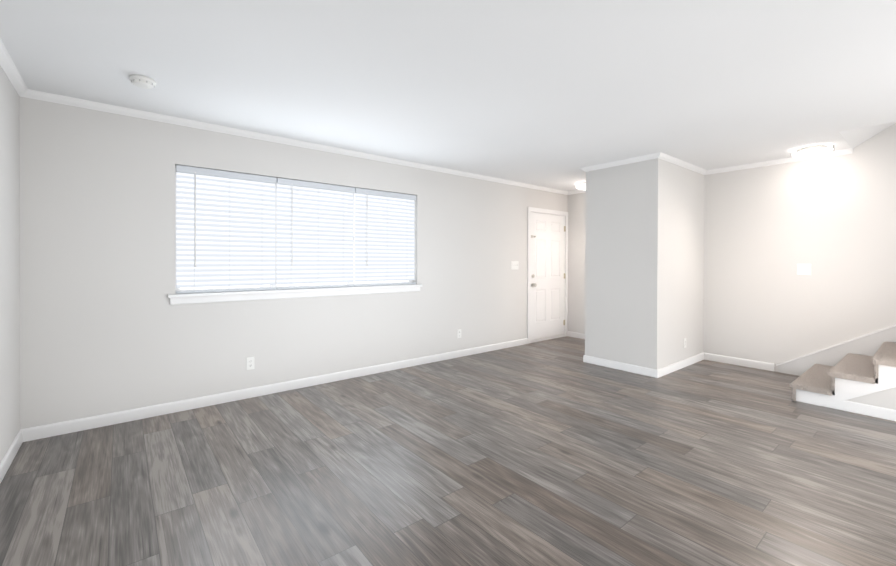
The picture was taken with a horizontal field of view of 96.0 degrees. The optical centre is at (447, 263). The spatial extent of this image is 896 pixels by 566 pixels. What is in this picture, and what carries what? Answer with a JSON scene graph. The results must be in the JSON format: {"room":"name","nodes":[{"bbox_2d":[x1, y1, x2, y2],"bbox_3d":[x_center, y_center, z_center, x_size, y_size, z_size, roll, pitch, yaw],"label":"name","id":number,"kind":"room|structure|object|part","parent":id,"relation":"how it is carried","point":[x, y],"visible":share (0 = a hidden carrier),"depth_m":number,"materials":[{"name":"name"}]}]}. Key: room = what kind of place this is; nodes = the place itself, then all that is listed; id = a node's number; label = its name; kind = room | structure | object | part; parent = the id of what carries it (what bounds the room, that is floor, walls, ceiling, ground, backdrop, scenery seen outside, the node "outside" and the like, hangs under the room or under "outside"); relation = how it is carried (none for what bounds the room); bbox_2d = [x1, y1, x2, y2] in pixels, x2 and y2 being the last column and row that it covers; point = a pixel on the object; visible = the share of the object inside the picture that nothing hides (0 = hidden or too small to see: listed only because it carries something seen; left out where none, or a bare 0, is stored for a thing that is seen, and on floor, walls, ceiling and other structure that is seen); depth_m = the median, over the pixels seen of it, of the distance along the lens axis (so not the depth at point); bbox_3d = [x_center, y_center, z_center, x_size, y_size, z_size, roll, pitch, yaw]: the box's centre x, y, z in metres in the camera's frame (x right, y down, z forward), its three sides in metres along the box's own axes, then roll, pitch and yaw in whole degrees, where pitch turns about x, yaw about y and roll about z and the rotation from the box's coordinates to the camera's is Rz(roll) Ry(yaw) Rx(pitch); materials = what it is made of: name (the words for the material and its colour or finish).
{"room":"empty living room","nodes":[
{"label":"empty living room","id":0,"kind":"room"},
{"bbox_2d":[0,66,19,462],"bbox_3d":[-0.582,-1.327,-0.259,0.140,5.200,8.060,0,0,-39],"label":"wall","id":1,"kind":"structure","parent":0,"point":[9,266],"depth_m":2.55,"materials":[{"name":"beige paint"}]},
{"bbox_2d":[0,428,27,483],"bbox_3d":[-0.531,1.227,-0.197,0.013,0.090,7.780,0,0,-39],"label":"baseboard","id":2,"kind":"structure","parent":1,"relation":"attached to","point":[22,436],"depth_m":2.56,"materials":[{"name":"white paint"}]},
{"bbox_2d":[0,39,31,98],"bbox_3d":[-0.510,-1.163,-0.199,0.046,0.049,7.780,0,0,-39],"label":"crown molding","id":3,"kind":"structure","parent":1,"relation":"attached to","point":[8,66],"depth_m":2.51,"materials":[{"name":"white paint"}]},
{"bbox_2d":[19,96,567,428],"bbox_3d":[-0.517,-0.111,4.906,6.473,2.710,0.140,0,0,-39],"label":"wall","id":4,"kind":"structure","parent":0,"point":[106,327],"depth_m":3.38,"materials":[{"name":"beige paint"}]},
{"bbox_2d":[246,357,253,369],"bbox_3d":[-1.836,0.929,3.746,0.070,0.115,0.008,0,0,-39],"label":"electrical outlet","id":5,"kind":"object","parent":4,"relation":"attached to","point":[249,363],"visible":1,"depth_m":3.74,"materials":[{"name":"white plastic"}]},
{"bbox_2d":[28,338,527,440],"bbox_3d":[-0.866,1.200,4.534,5.399,0.090,0.013,0,0,-39],"label":"baseboard","id":6,"kind":"structure","parent":4,"relation":"attached to","point":[53,429],"depth_m":3.65,"materials":[{"name":"white paint"}]},
{"bbox_2d":[175,166,412,292],"bbox_3d":[-1.406,-0.282,4.245,2.464,1.110,0.038,0,0,-39],"label":"window","id":7,"kind":"structure","parent":4,"relation":"in","point":[275,285],"depth_m":3.98,"materials":[{"name":"white glass"}]},
{"bbox_2d":[176,165,276,293],"bbox_3d":[-1.986,-0.289,3.662,0.804,1.084,0.080,0,0,-39],"label":"window blind","id":8,"kind":"object","parent":7,"relation":"attached to","point":[220,243],"visible":1,"depth_m":3.64,"materials":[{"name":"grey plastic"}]},
{"bbox_2d":[276,178,354,288],"bbox_3d":[-1.351,-0.290,4.178,0.808,1.084,0.080,0,0,-39],"label":"window blind","id":9,"kind":"object","parent":7,"relation":"attached to","point":[314,244],"visible":0.92,"depth_m":4.16,"materials":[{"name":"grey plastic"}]},
{"bbox_2d":[354,188,415,285],"bbox_3d":[-0.716,-0.291,4.694,0.804,1.084,0.080,0,0,-39],"label":"window blind","id":10,"kind":"object","parent":7,"relation":"attached to","point":[384,246],"visible":0.88,"depth_m":4.68,"materials":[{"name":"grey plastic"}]},
{"bbox_2d":[168,284,422,304],"bbox_3d":[-1.350,0.300,4.178,2.560,0.088,0.143,0,0,-39],"label":"window sill","id":11,"kind":"structure","parent":4,"relation":"attached to","point":[202,297],"depth_m":3.91,"materials":[{"name":"white paint"}]},
{"bbox_2d":[32,90,567,194],"bbox_3d":[-0.432,-1.190,4.847,6.413,0.049,0.046,0,0,-39],"label":"crown molding","id":12,"kind":"structure","parent":4,"relation":"attached to","point":[38,95],"depth_m":3.69,"materials":[{"name":"white paint"}]},
{"bbox_2d":[457,329,460,337],"bbox_3d":[0.151,0.934,5.360,0.070,0.115,0.008,0,0,-39],"label":"electrical outlet","id":13,"kind":"object","parent":4,"relation":"attached to","point":[459,333],"visible":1,"depth_m":5.36,"materials":[{"name":"white plastic"}]},
{"bbox_2d":[511,261,518,269],"bbox_3d":[1.008,0.028,6.041,0.165,0.125,0.022,0,0,-39],"label":"light switch","id":14,"kind":"object","parent":4,"relation":"attached to","point":[514,265],"visible":1,"depth_m":6.04,"materials":[{"name":"white plastic"}]},
{"bbox_2d":[527,207,567,343],"bbox_3d":[1.595,0.184,6.615,1.052,2.120,0.157,0,0,-39],"label":"door frame","id":15,"kind":"structure","parent":4,"relation":"attached to","point":[545,211],"depth_m":6.42,"materials":[{"name":"white paint"}]},
{"bbox_2d":[530,212,565,339],"bbox_3d":[1.643,0.197,6.562,0.914,2.000,0.109,0,0,-39],"label":"door","id":16,"kind":"structure","parent":4,"relation":"in","point":[548,231],"depth_m":6.56,"materials":[{"name":"white paint"}]},
{"bbox_2d":[0,336,895,565],"bbox_3d":[1.976,1.319,1.840,6.753,0.100,8.060,0,0,-39],"label":"floor","id":17,"kind":"structure","parent":0,"point":[555,452],"depth_m":2.38,"materials":[{"name":"plastic"}]},
{"bbox_2d":[585,355,654,377],"bbox_3d":[2.010,1.208,4.772,0.013,0.090,0.870,0,0,-39],"label":"baseboard","id":18,"kind":"structure","parent":17,"relation":"on","point":[631,368],"depth_m":4.73,"materials":[{"name":"white paint"}]},
{"bbox_2d":[585,158,704,369],"bbox_3d":[2.545,0.022,5.195,1.355,2.460,0.886,0,0,-39],"label":"column","id":19,"kind":"structure","parent":17,"relation":"on","point":[644,263],"depth_m":4.75,"materials":[{"name":"beige paint"}]},
{"bbox_2d":[655,352,704,377],"bbox_3d":[2.820,1.210,4.849,1.368,0.090,0.013,0,0,-39],"label":"baseboard","id":20,"kind":"structure","parent":19,"relation":"attached to","point":[657,373],"depth_m":4.77,"materials":[{"name":"white paint"}]},
{"bbox_2d":[656,152,707,174],"bbox_3d":[2.825,-1.180,4.813,1.401,0.049,0.046,0,0,-39],"label":"crown molding","id":21,"kind":"structure","parent":19,"relation":"attached to","point":[660,155],"depth_m":4.74,"materials":[{"name":"white paint"}]},
{"bbox_2d":[789,342,895,409],"bbox_3d":[5.037,0.217,2.281,1.127,2.119,4.612,0,0,-39],"label":"stairs","id":22,"kind":"structure","parent":17,"relation":"on","point":[864,379],"depth_m":3.48,"materials":[{"name":"white paint"}]},
{"bbox_2d":[823,400,895,421],"bbox_3d":[4.699,1.233,1.874,0.013,0.090,4.400,0,0,-39],"label":"baseboard","id":23,"kind":"structure","parent":17,"relation":"on","point":[869,410],"depth_m":3.36,"materials":[{"name":"white paint"}]},
{"bbox_2d":[0,0,895,190],"bbox_3d":[1.984,-1.301,1.826,6.473,0.220,7.780,0,0,-39],"label":"ceiling","id":24,"kind":"structure","parent":0,"point":[556,94],"depth_m":2.52,"materials":[{"name":"white paint"}]},
{"bbox_2d":[129,75,155,88],"bbox_3d":[-2.002,-1.185,2.647,0.142,0.045,0.142,0,0,-39],"label":"smoke detector","id":25,"kind":"object","parent":24,"relation":"attached to","point":[141,81],"visible":1,"depth_m":2.61,"materials":[{"name":"white plastic"}]},
{"bbox_2d":[575,182,585,189],"bbox_3d":[2.085,-1.161,6.069,0.343,0.104,0.346,0,0,-39],"label":"light","id":26,"kind":"object","parent":24,"relation":"attached to","point":[581,186],"visible":0.5,"depth_m":6.00,"materials":[{"name":"white glass"}]},
{"bbox_3d":[2.084,-1.143,6.070,0.318,0.069,0.318,0,0,-39],"label":"lamp shade","id":27,"kind":"part","parent":26,"relation":"part of","materials":[{"name":"white glass"}]},
{"bbox_2d":[584,153,655,171],"bbox_3d":[2.010,-1.182,4.741,0.046,0.049,0.870,0,0,-39],"label":"crown molding","id":28,"kind":"structure","parent":24,"relation":"attached to","point":[650,156],"depth_m":4.71,"materials":[{"name":"white paint"}]},
{"bbox_2d":[790,145,834,158],"bbox_3d":[3.781,-1.145,4.187,0.343,0.104,0.346,0,0,-39],"label":"light","id":29,"kind":"object","parent":24,"relation":"attached to","point":[813,152],"visible":1,"depth_m":4.10,"materials":[{"name":"white glass"}]},
{"bbox_2d":[568,123,895,371],"bbox_3d":[4.550,-1.334,3.911,0.140,5.200,8.060,0,0,-39],"label":"wall","id":30,"kind":"structure","parent":0,"point":[830,220],"depth_m":4.57,"materials":[{"name":"beige paint"}]},
{"bbox_2d":[567,331,584,338],"bbox_3d":[2.399,1.200,6.441,0.013,0.090,1.170,0,0,-39],"label":"baseboard","id":31,"kind":"structure","parent":30,"relation":"attached to","point":[571,334],"depth_m":6.74,"materials":[{"name":"white paint"}]},
{"bbox_2d":[568,190,585,194],"bbox_3d":[2.400,-1.190,6.410,0.046,0.049,1.050,0,0,-39],"label":"crown molding","id":32,"kind":"structure","parent":30,"relation":"attached to","point":[577,191],"depth_m":6.73,"materials":[{"name":"white paint"}]},
{"bbox_2d":[705,353,773,370],"bbox_3d":[3.581,1.212,4.986,0.013,0.090,0.720,0,0,-39],"label":"baseboard","id":33,"kind":"structure","parent":30,"relation":"attached to","point":[708,356],"depth_m":4.96,"materials":[{"name":"white paint"}]},
{"bbox_2d":[708,148,852,173],"bbox_3d":[3.787,-1.176,4.702,0.046,0.049,1.313,0,0,-39],"label":"crown molding","id":34,"kind":"structure","parent":30,"relation":"attached to","point":[844,151],"depth_m":4.71,"materials":[{"name":"white paint"}]},
{"bbox_2d":[797,264,810,274],"bbox_3d":[3.969,0.066,4.499,0.022,0.125,0.121,0,0,-39],"label":"light switch","id":35,"kind":"object","parent":30,"relation":"attached to","point":[803,269],"visible":1,"depth_m":4.50,"materials":[{"name":"white plastic"}]},
{"bbox_2d":[776,325,895,375],"bbox_3d":[4.982,0.067,3.255,0.018,2.407,3.687,0,0,-39],"label":"stair skirt board","id":36,"kind":"object","parent":30,"relation":"attached to","point":[869,344],"visible":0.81,"depth_m":4.27,"materials":[{"name":"white paint"}]},
{"bbox_2d":[839,122,895,148],"bbox_3d":[5.254,-2.650,2.247,0.863,2.934,4.327,0,0,-39],"label":"ceiling soffit","id":37,"kind":"structure","parent":0,"point":[853,138],"depth_m":3.94,"materials":[{"name":"white paint"}]}
]}

